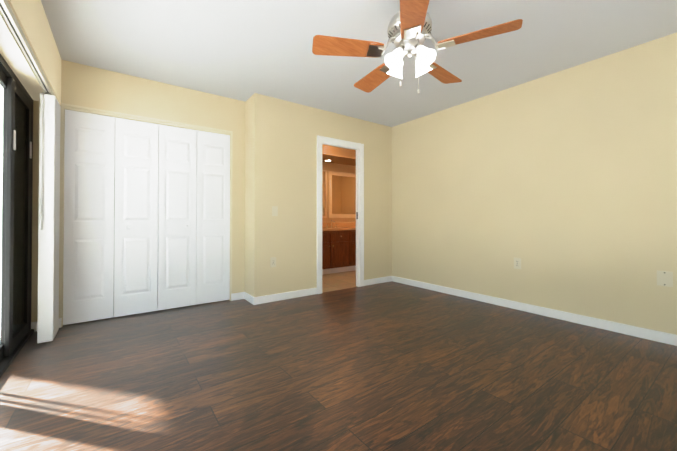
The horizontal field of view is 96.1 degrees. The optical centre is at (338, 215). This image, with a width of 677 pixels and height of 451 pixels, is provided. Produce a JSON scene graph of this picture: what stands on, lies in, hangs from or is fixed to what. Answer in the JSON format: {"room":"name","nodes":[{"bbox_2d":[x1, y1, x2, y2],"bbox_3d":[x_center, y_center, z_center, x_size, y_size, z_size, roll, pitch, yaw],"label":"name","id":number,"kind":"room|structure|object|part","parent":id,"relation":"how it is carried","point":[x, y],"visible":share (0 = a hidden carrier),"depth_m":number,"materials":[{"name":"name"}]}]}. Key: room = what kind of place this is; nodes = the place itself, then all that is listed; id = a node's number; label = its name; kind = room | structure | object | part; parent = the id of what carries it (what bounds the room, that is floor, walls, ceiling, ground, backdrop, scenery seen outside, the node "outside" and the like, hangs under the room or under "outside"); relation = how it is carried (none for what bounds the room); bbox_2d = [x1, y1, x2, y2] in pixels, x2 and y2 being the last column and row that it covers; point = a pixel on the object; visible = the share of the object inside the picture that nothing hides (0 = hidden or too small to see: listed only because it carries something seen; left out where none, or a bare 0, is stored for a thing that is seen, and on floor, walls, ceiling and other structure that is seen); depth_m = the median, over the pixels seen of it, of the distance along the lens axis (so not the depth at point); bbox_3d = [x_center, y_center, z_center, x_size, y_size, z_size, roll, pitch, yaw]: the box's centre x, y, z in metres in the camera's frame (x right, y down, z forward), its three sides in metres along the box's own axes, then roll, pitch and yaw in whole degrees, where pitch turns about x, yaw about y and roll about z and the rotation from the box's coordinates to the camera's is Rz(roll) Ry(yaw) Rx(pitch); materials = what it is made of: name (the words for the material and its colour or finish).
{"room":"empty bedroom","nodes":[
{"label":"empty bedroom","id":0,"kind":"room"},
{"bbox_2d":[0,0,60,104],"bbox_3d":[-1.103,-0.226,0.572,0.280,2.440,5.235,0,-1,-36],"label":"wall","id":1,"kind":"structure","parent":0,"point":[31,18],"depth_m":2.04,"materials":[{"name":"beige paint"}]},
{"bbox_2d":[0,54,33,377],"bbox_3d":[-1.327,-0.017,0.777,0.077,2.025,4.638,0,-1,-36],"label":"door frame","id":2,"kind":"structure","parent":1,"relation":"attached to","point":[17,331],"depth_m":2.31,"materials":[{"name":"brown metal"}]},
{"bbox_3d":[-1.334,-0.016,0.772,0.034,1.797,4.365,0,-1,-36],"label":"slider door glass","id":3,"kind":"part","parent":2,"relation":"part of","materials":[{"name":"black glass"}]},
{"bbox_2d":[0,0,60,343],"bbox_3d":[-1.189,-0.025,0.872,0.092,2.007,4.525,0,-1,-36],"label":"vertical blinds","id":4,"kind":"object","parent":1,"relation":"attached to","point":[49,219],"visible":1,"depth_m":2.40,"materials":[{"name":"beige plastic"}]},
{"bbox_2d":[113,131,158,316],"bbox_3d":[-2.128,-0.177,3.527,1.600,2.480,0.550,0,-1,-36],"label":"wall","id":5,"kind":"structure","parent":0,"point":[114,216],"depth_m":3.49,"materials":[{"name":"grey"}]},
{"bbox_2d":[31,60,244,326],"bbox_3d":[-1.946,-0.200,3.257,2.080,2.440,0.100,0,-1,-36],"label":"wall","id":6,"kind":"structure","parent":0,"point":[92,87],"depth_m":3.20,"materials":[{"name":"beige paint"}]},
{"bbox_2d":[63,109,114,324],"bbox_3d":[-2.377,0.014,2.913,0.374,1.981,0.034,0,-1,-36],"label":"closet door","id":7,"kind":"structure","parent":6,"relation":"in","point":[88,245],"depth_m":2.89,"materials":[{"name":"white wood"}]},
{"bbox_2d":[114,117,158,316],"bbox_3d":[-2.066,0.016,3.121,0.375,1.981,0.064,0,-1,-36],"label":"closet door","id":8,"kind":"structure","parent":6,"relation":"in","point":[136,230],"depth_m":3.12,"materials":[{"name":"white wood"}]},
{"bbox_2d":[59,103,232,326],"bbox_3d":[-1.923,-0.001,3.244,1.540,2.042,0.066,0,-1,-36],"label":"trim","id":9,"kind":"structure","parent":6,"relation":"attached to","point":[132,117],"depth_m":2.98,"materials":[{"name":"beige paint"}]},
{"bbox_2d":[157,124,196,309],"bbox_3d":[-1.763,0.018,3.342,0.375,1.981,0.064,0,-1,-36],"label":"closet door","id":10,"kind":"structure","parent":6,"relation":"in","point":[177,155],"depth_m":3.33,"materials":[{"name":"white wood"}]},
{"bbox_2d":[196,130,229,304],"bbox_3d":[-1.469,0.020,3.575,0.374,1.981,0.034,0,-1,-36],"label":"closet door","id":11,"kind":"structure","parent":6,"relation":"in","point":[213,221],"depth_m":3.56,"materials":[{"name":"white wood"}]},
{"bbox_2d":[245,93,262,296],"bbox_3d":[-1.021,-0.196,3.669,0.100,2.440,0.325,0,-1,-36],"label":"wall","id":12,"kind":"structure","parent":0,"point":[254,195],"depth_m":3.56,"materials":[{"name":"beige paint"}]},
{"bbox_2d":[243,292,251,303],"bbox_3d":[-1.071,0.981,3.631,0.017,0.085,0.308,0,-1,-36],"label":"baseboard","id":13,"kind":"structure","parent":12,"relation":"attached to","point":[246,296],"depth_m":3.64,"materials":[{"name":"white wood"}]},
{"bbox_2d":[263,95,391,295],"bbox_3d":[0.500,-0.186,4.638,3.500,2.440,0.100,0,-1,-36],"label":"wall","id":14,"kind":"structure","parent":0,"point":[291,131],"depth_m":3.89,"materials":[{"name":"beige paint"}]},
{"bbox_2d":[270,257,275,267],"bbox_3d":[-0.777,0.559,3.632,0.072,0.118,0.008,0,-1,-36],"label":"outlet","id":15,"kind":"object","parent":14,"relation":"attached to","point":[272,261],"visible":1,"depth_m":3.63,"materials":[{"name":"beige plastic"}]},
{"bbox_2d":[272,206,277,215],"bbox_3d":[-0.759,-0.051,3.647,0.072,0.118,0.017,0,-1,-36],"label":"switch plate","id":16,"kind":"object","parent":14,"relation":"attached to","point":[274,210],"visible":1,"depth_m":3.65,"materials":[{"name":"beige plastic"}]},
{"bbox_2d":[252,288,316,304],"bbox_3d":[-0.631,0.982,3.731,0.851,0.085,0.016,0,-1,-36],"label":"baseboard","id":17,"kind":"structure","parent":14,"relation":"attached to","point":[305,292],"depth_m":3.70,"materials":[{"name":"white wood"}]},
{"bbox_2d":[317,135,363,293],"bbox_3d":[0.026,-0.010,4.251,0.800,2.080,0.079,0,-1,-36],"label":"door frame","id":18,"kind":"structure","parent":14,"relation":"attached to","point":[359,146],"depth_m":4.41,"materials":[{"name":"white wood"}]},
{"bbox_2d":[364,276,391,285],"bbox_3d":[0.592,0.991,4.624,0.555,0.085,0.013,0,-1,-36],"label":"baseboard","id":19,"kind":"structure","parent":14,"relation":"attached to","point":[388,278],"depth_m":4.62,"materials":[{"name":"white wood"}]},
{"bbox_2d":[0,270,676,450],"bbox_3d":[0.648,1.035,2.741,5.480,0.040,6.500,0,-1,-36],"label":"floor","id":20,"kind":"structure","parent":0,"point":[391,366],"depth_m":1.86,"materials":[{"name":"brown wood"}]},
{"bbox_2d":[322,220,355,274],"bbox_3d":[0.223,0.568,5.970,2.150,0.959,0.572,0,-1,-36],"label":"bathroom vanity","id":21,"kind":"object","parent":20,"relation":"on","point":[338,247],"visible":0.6,"depth_m":5.53,"materials":[{"name":"brown wood"}]},
{"bbox_2d":[322,162,355,222],"bbox_3d":[-0.275,-0.172,6.040,3.100,2.440,0.100,0,-1,-36],"label":"wall","id":22,"kind":"structure","parent":0,"point":[328,166],"depth_m":6.15,"materials":[{"name":"paint"}]},
{"bbox_2d":[322,170,326,217],"bbox_3d":[-0.369,-0.419,5.883,0.320,0.930,0.043,0,-1,-36],"label":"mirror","id":23,"kind":"object","parent":22,"relation":"attached to","point":[324,193],"visible":0.38,"depth_m":5.94,"materials":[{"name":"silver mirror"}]},
{"bbox_2d":[328,171,355,217],"bbox_3d":[0.336,-0.414,6.410,1.320,0.930,0.024,0,-1,-36],"label":"bathroom mirror","id":24,"kind":"object","parent":22,"relation":"attached to","point":[341,194],"visible":0.58,"depth_m":6.21,"materials":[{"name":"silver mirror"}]},
{"bbox_2d":[322,144,355,165],"bbox_3d":[-0.069,-1.225,5.768,2.900,0.340,0.600,0,-1,-36],"label":"ceiling soffit","id":25,"kind":"structure","parent":0,"point":[339,155],"depth_m":5.55,"materials":[{"name":"paint"}]},
{"bbox_2d":[41,0,676,126],"bbox_3d":[0.629,-1.476,2.690,5.600,0.100,6.600,0,-1,-36],"label":"ceiling","id":26,"kind":"structure","parent":0,"point":[243,50],"depth_m":2.51,"materials":[{"name":"white paint"}]},
{"bbox_2d":[312,0,522,93],"bbox_3d":[0.467,-1.107,1.999,1.203,0.650,1.209,0,-1,-36],"label":"ceiling fan","id":27,"kind":"object","parent":26,"relation":"hanging from","point":[409,28],"visible":1,"depth_m":1.90,"materials":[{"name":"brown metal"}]},
{"bbox_2d":[392,33,676,334],"bbox_3d":[2.331,-0.204,2.872,0.100,2.440,4.910,0,-1,-36],"label":"wall","id":28,"kind":"structure","parent":0,"point":[562,184],"depth_m":3.01,"materials":[{"name":"beige paint"}]},
{"bbox_2d":[514,258,520,268],"bbox_3d":[1.942,0.521,3.306,0.008,0.118,0.072,0,-1,-36],"label":"outlet","id":29,"kind":"object","parent":28,"relation":"attached to","point":[517,263],"visible":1,"depth_m":3.30,"materials":[{"name":"beige plastic"}]},
{"bbox_2d":[392,276,676,345],"bbox_3d":[2.255,0.974,2.866,0.016,0.085,4.813,0,-1,-36],"label":"baseboard","id":30,"kind":"structure","parent":28,"relation":"attached to","point":[652,335],"depth_m":3.00,"materials":[{"name":"white wood"}]},
{"bbox_2d":[657,271,672,286],"bbox_3d":[2.591,0.502,2.417,0.008,0.118,0.088,0,-1,-36],"label":"electrical outlet plate","id":31,"kind":"object","parent":28,"relation":"attached to","point":[664,278],"visible":1,"depth_m":2.41,"materials":[{"name":"beige plastic"}]},
{"bbox_3d":[-19.544,0.983,-8.073,39.745,0.050,70.000,0,-1,-36],"label":"ground","id":32,"kind":"structure","parent":0,"visible":0},
{"bbox_2d":[0,85,3,336],"bbox_3d":[-3.232,-0.262,2.526,0.820,2.650,0.100,0,-1,-36],"label":"wall","id":33,"kind":"structure","parent":32,"relation":"on","point":[1,136],"depth_m":2.67,"materials":[{"name":"paint"}]}
]}

